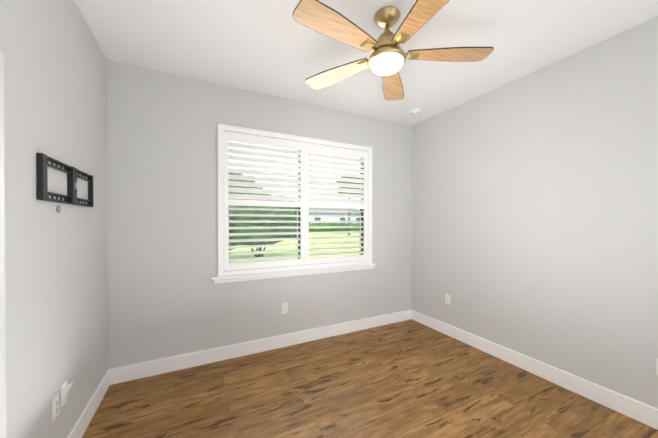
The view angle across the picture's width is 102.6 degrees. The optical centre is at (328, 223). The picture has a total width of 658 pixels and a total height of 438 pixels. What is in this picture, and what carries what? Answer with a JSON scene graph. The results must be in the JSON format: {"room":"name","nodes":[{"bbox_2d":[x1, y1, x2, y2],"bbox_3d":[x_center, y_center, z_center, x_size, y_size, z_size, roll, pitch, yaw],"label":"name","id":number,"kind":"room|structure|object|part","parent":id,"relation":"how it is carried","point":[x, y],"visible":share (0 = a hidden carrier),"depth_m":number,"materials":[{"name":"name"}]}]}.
{"room":"empty bedroom","nodes":[
{"label":"empty bedroom","id":0,"kind":"room"},
{"bbox_2d":[0,0,107,437],"bbox_3d":[-1.133,0.001,0.552,0.140,2.840,3.845,0,0,-27],"label":"wall","id":1,"kind":"structure","parent":0,"point":[55,80],"depth_m":1.43,"materials":[{"name":"paint"}]},
{"bbox_2d":[0,52,6,437],"bbox_3d":[-1.089,0.376,0.643,0.018,2.088,0.896,0,0,-27],"label":"door frame","id":2,"kind":"structure","parent":1,"relation":"attached to","point":[3,413],"depth_m":1.03,"materials":[{"name":"white wood"}]},
{"bbox_2d":[52,392,58,421],"bbox_3d":[-1.493,1.000,1.441,0.009,0.120,0.072,0,0,-27],"label":"electrical outlet","id":3,"kind":"object","parent":1,"relation":"attached to","point":[55,406],"visible":1,"depth_m":1.43,"materials":[{"name":"white plastic"}]},
{"bbox_2d":[36,153,93,212],"bbox_3d":[-1.564,-0.205,1.600,0.032,0.285,0.705,0,0,-27],"label":"mount","id":4,"kind":"object","parent":1,"relation":"attached to","point":[42,164],"visible":1,"depth_m":1.50,"materials":[{"name":"black metal"}]},
{"bbox_2d":[61,380,73,406],"bbox_3d":[-1.528,0.987,1.543,0.038,0.120,0.072,0,0,-27],"label":"outlet","id":5,"kind":"object","parent":1,"relation":"attached to","point":[65,388],"visible":1,"depth_m":1.52,"materials":[{"name":"white plastic"}]},
{"bbox_2d":[67,370,109,437],"bbox_3d":[-1.061,1.350,0.588,0.015,0.140,3.830,0,0,-27],"label":"baseboard","id":6,"kind":"structure","parent":1,"relation":"attached to","point":[78,430],"depth_m":1.88,"materials":[{"name":"white wood"}]},
{"bbox_2d":[107,60,411,368],"bbox_3d":[-0.389,-0.014,3.157,3.810,2.840,0.140,0,0,-27],"label":"wall","id":7,"kind":"structure","parent":0,"point":[167,297],"depth_m":2.62,"materials":[{"name":"paint"}]},
{"bbox_2d":[108,309,411,384],"bbox_3d":[-0.354,1.336,3.095,3.530,0.140,0.015,0,0,-27],"label":"baseboard","id":8,"kind":"structure","parent":7,"relation":"attached to","point":[150,368],"depth_m":2.80,"materials":[{"name":"white wood"}]},
{"bbox_2d":[282,303,287,313],"bbox_3d":[-0.507,0.965,3.018,0.072,0.120,0.009,0,0,-27],"label":"electrical outlet","id":9,"kind":"object","parent":7,"relation":"attached to","point":[284,307],"visible":1,"depth_m":3.02,"materials":[{"name":"white plastic"}]},
{"bbox_2d":[211,263,376,283],"bbox_3d":[-0.290,0.571,3.137,2.038,0.070,0.110,0,0,-27],"label":"window sill","id":10,"kind":"structure","parent":7,"relation":"attached to","point":[243,277],"depth_m":3.01,"materials":[{"name":"white wood"}]},
{"bbox_2d":[218,123,371,276],"bbox_3d":[-0.308,-0.243,3.169,1.910,1.558,0.161,0,0,-27],"label":"window","id":11,"kind":"structure","parent":7,"relation":"in","point":[305,147],"depth_m":3.05,"materials":[{"name":"white"}]},
{"bbox_3d":[-0.695,-0.238,2.940,0.895,1.447,0.085,0,0,-27],"label":"shutter panel","id":12,"kind":"part","parent":11,"relation":"part of","materials":[{"name":"white wood"}]},
{"bbox_3d":[-0.332,-0.218,3.217,1.800,1.499,0.054,0,0,-27],"label":"frame","id":13,"kind":"part","parent":11,"relation":"part of","materials":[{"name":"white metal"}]},
{"bbox_3d":[0.106,-0.241,3.343,0.895,1.447,0.085,0,0,-27],"label":"shutter panel","id":14,"kind":"part","parent":11,"relation":"part of","materials":[{"name":"white wood"}]},
{"bbox_2d":[74,0,657,125],"bbox_3d":[0.506,-1.484,1.368,3.810,0.120,4.125,0,0,-27],"label":"ceiling","id":15,"kind":"structure","parent":0,"point":[271,47],"depth_m":2.07,"materials":[{"name":"white paint"}]},
{"bbox_2d":[292,0,493,99],"bbox_3d":[0.387,-1.235,1.780,1.345,0.382,1.345,0,0,-27],"label":"fan","id":16,"kind":"object","parent":15,"relation":"hanging from","point":[389,56],"visible":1,"depth_m":1.73,"materials":[{"name":"brown wood"}]},
{"bbox_3d":[0.097,-1.160,1.572,0.640,0.028,0.213,0,0,-27],"label":"blade","id":17,"kind":"part","parent":16,"relation":"part of","materials":[{"name":"brown wood"}]},
{"bbox_3d":[0.065,-1.163,2.036,0.362,0.028,0.598,0,0,-27],"label":"blade","id":18,"kind":"part","parent":16,"relation":"part of","materials":[{"name":"brown wood"}]},
{"bbox_3d":[0.398,-1.268,1.814,0.252,0.318,0.252,0,0,-27],"label":"motor","id":19,"kind":"part","parent":16,"relation":"part of","materials":[{"name":"gold metal"}]},
{"bbox_3d":[0.398,-1.078,1.815,0.226,0.066,0.226,0,0,-27],"label":"lamp shade","id":20,"kind":"part","parent":16,"relation":"part of","materials":[{"name":"white glass"}]},
{"bbox_3d":[0.525,-1.164,2.198,0.503,0.028,0.503,0,0,-27],"label":"blade","id":21,"kind":"part","parent":16,"relation":"part of","materials":[{"name":"brown wood"}]},
{"bbox_3d":[0.495,-1.160,1.440,0.213,0.028,0.640,0,0,-27],"label":"blade","id":22,"kind":"part","parent":16,"relation":"part of","materials":[{"name":"brown wood"}]},
{"bbox_3d":[0.798,-1.162,1.794,0.599,0.028,0.362,0,0,-27],"label":"blade","id":23,"kind":"part","parent":16,"relation":"part of","materials":[{"name":"brown wood"}]},
{"bbox_2d":[410,108,420,114],"bbox_3d":[1.089,-1.415,3.337,0.134,0.041,0.134,0,0,-27],"label":"smoke detector","id":24,"kind":"object","parent":15,"relation":"attached to","point":[415,111],"visible":1,"depth_m":3.30,"materials":[{"name":"white plastic"}]},
{"bbox_2d":[82,319,657,437],"bbox_3d":[0.506,1.476,1.385,3.810,0.120,4.125,0,0,-27],"label":"floor","id":25,"kind":"structure","parent":0,"point":[410,378],"depth_m":2.13,"materials":[{"name":"brown wood"}]},
{"bbox_2d":[412,16,657,408],"bbox_3d":[2.146,-0.009,2.200,0.140,2.840,3.845,0,0,-27],"label":"wall","id":26,"kind":"structure","parent":0,"point":[535,215],"depth_m":2.32,"materials":[{"name":"paint"}]},
{"bbox_2d":[445,294,449,303],"bbox_3d":[1.498,0.950,3.327,0.009,0.120,0.072,0,0,-27],"label":"electrical outlet","id":27,"kind":"object","parent":26,"relation":"attached to","point":[447,298],"visible":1,"depth_m":3.33,"materials":[{"name":"white plastic"}]},
{"bbox_2d":[412,310,657,429],"bbox_3d":[2.080,1.341,2.166,0.015,0.140,3.830,0,0,-27],"label":"baseboard","id":28,"kind":"structure","parent":26,"relation":"attached to","point":[641,412],"depth_m":2.31,"materials":[{"name":"white wood"}]},
{"bbox_2d":[656,358,657,375],"bbox_3d":[2.273,0.984,1.786,0.009,0.120,0.072,0,0,-27],"label":"electrical outlet","id":29,"kind":"object","parent":26,"relation":"attached to","point":[657,366],"visible":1,"depth_m":1.81,"materials":[{"name":"white plastic"}]},
{"label":"outside","id":30,"kind":"structure","parent":0,"visible":0},
{"bbox_2d":[229,233,359,262],"bbox_3d":[-3.640,1.374,61.382,130.000,0.110,106.815,0,0,-27],"label":"lawn","id":31,"kind":"structure","parent":30,"point":[295,247],"depth_m":16.94,"materials":[{"name":"green plant"}]},
{"bbox_2d":[229,173,261,193],"bbox_3d":[-14.600,-3.775,41.933,8.780,10.427,8.336,0,0,-27],"label":"tree","id":32,"kind":"object","parent":31,"relation":"on","point":[240,186],"depth_m":39.17,"materials":[{"name":"green plant"}]},
{"bbox_2d":[229,193,297,256],"bbox_3d":[-3.638,0.071,12.139,6.003,3.105,4.044,0,0,-27],"label":"bush","id":33,"kind":"object","parent":31,"relation":"on","point":[257,224],"depth_m":11.04,"materials":[{"name":"green plant"}]},
{"bbox_2d":[309,208,359,223],"bbox_3d":[-2.469,-1.564,55.695,20.000,5.850,11.000,0,0,-27],"label":"house","id":34,"kind":"structure","parent":31,"relation":"on","point":[331,218],"depth_m":52.02,"materials":[{"name":"white"}]},
{"bbox_2d":[309,223,359,231],"bbox_3d":[5.377,0.577,42.877,33.504,2.133,2.006,0,0,-27],"label":"hedge","id":35,"kind":"object","parent":31,"relation":"on","point":[332,229],"depth_m":39.83,"materials":[{"name":"green plant"}]},
{"bbox_2d":[336,176,359,234],"bbox_3d":[2.775,-2.529,34.951,4.056,8.013,4.249,0,0,-27],"label":"tree","id":36,"kind":"object","parent":31,"relation":"on","point":[349,193],"depth_m":33.58,"materials":[{"name":"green plant"}]}
]}

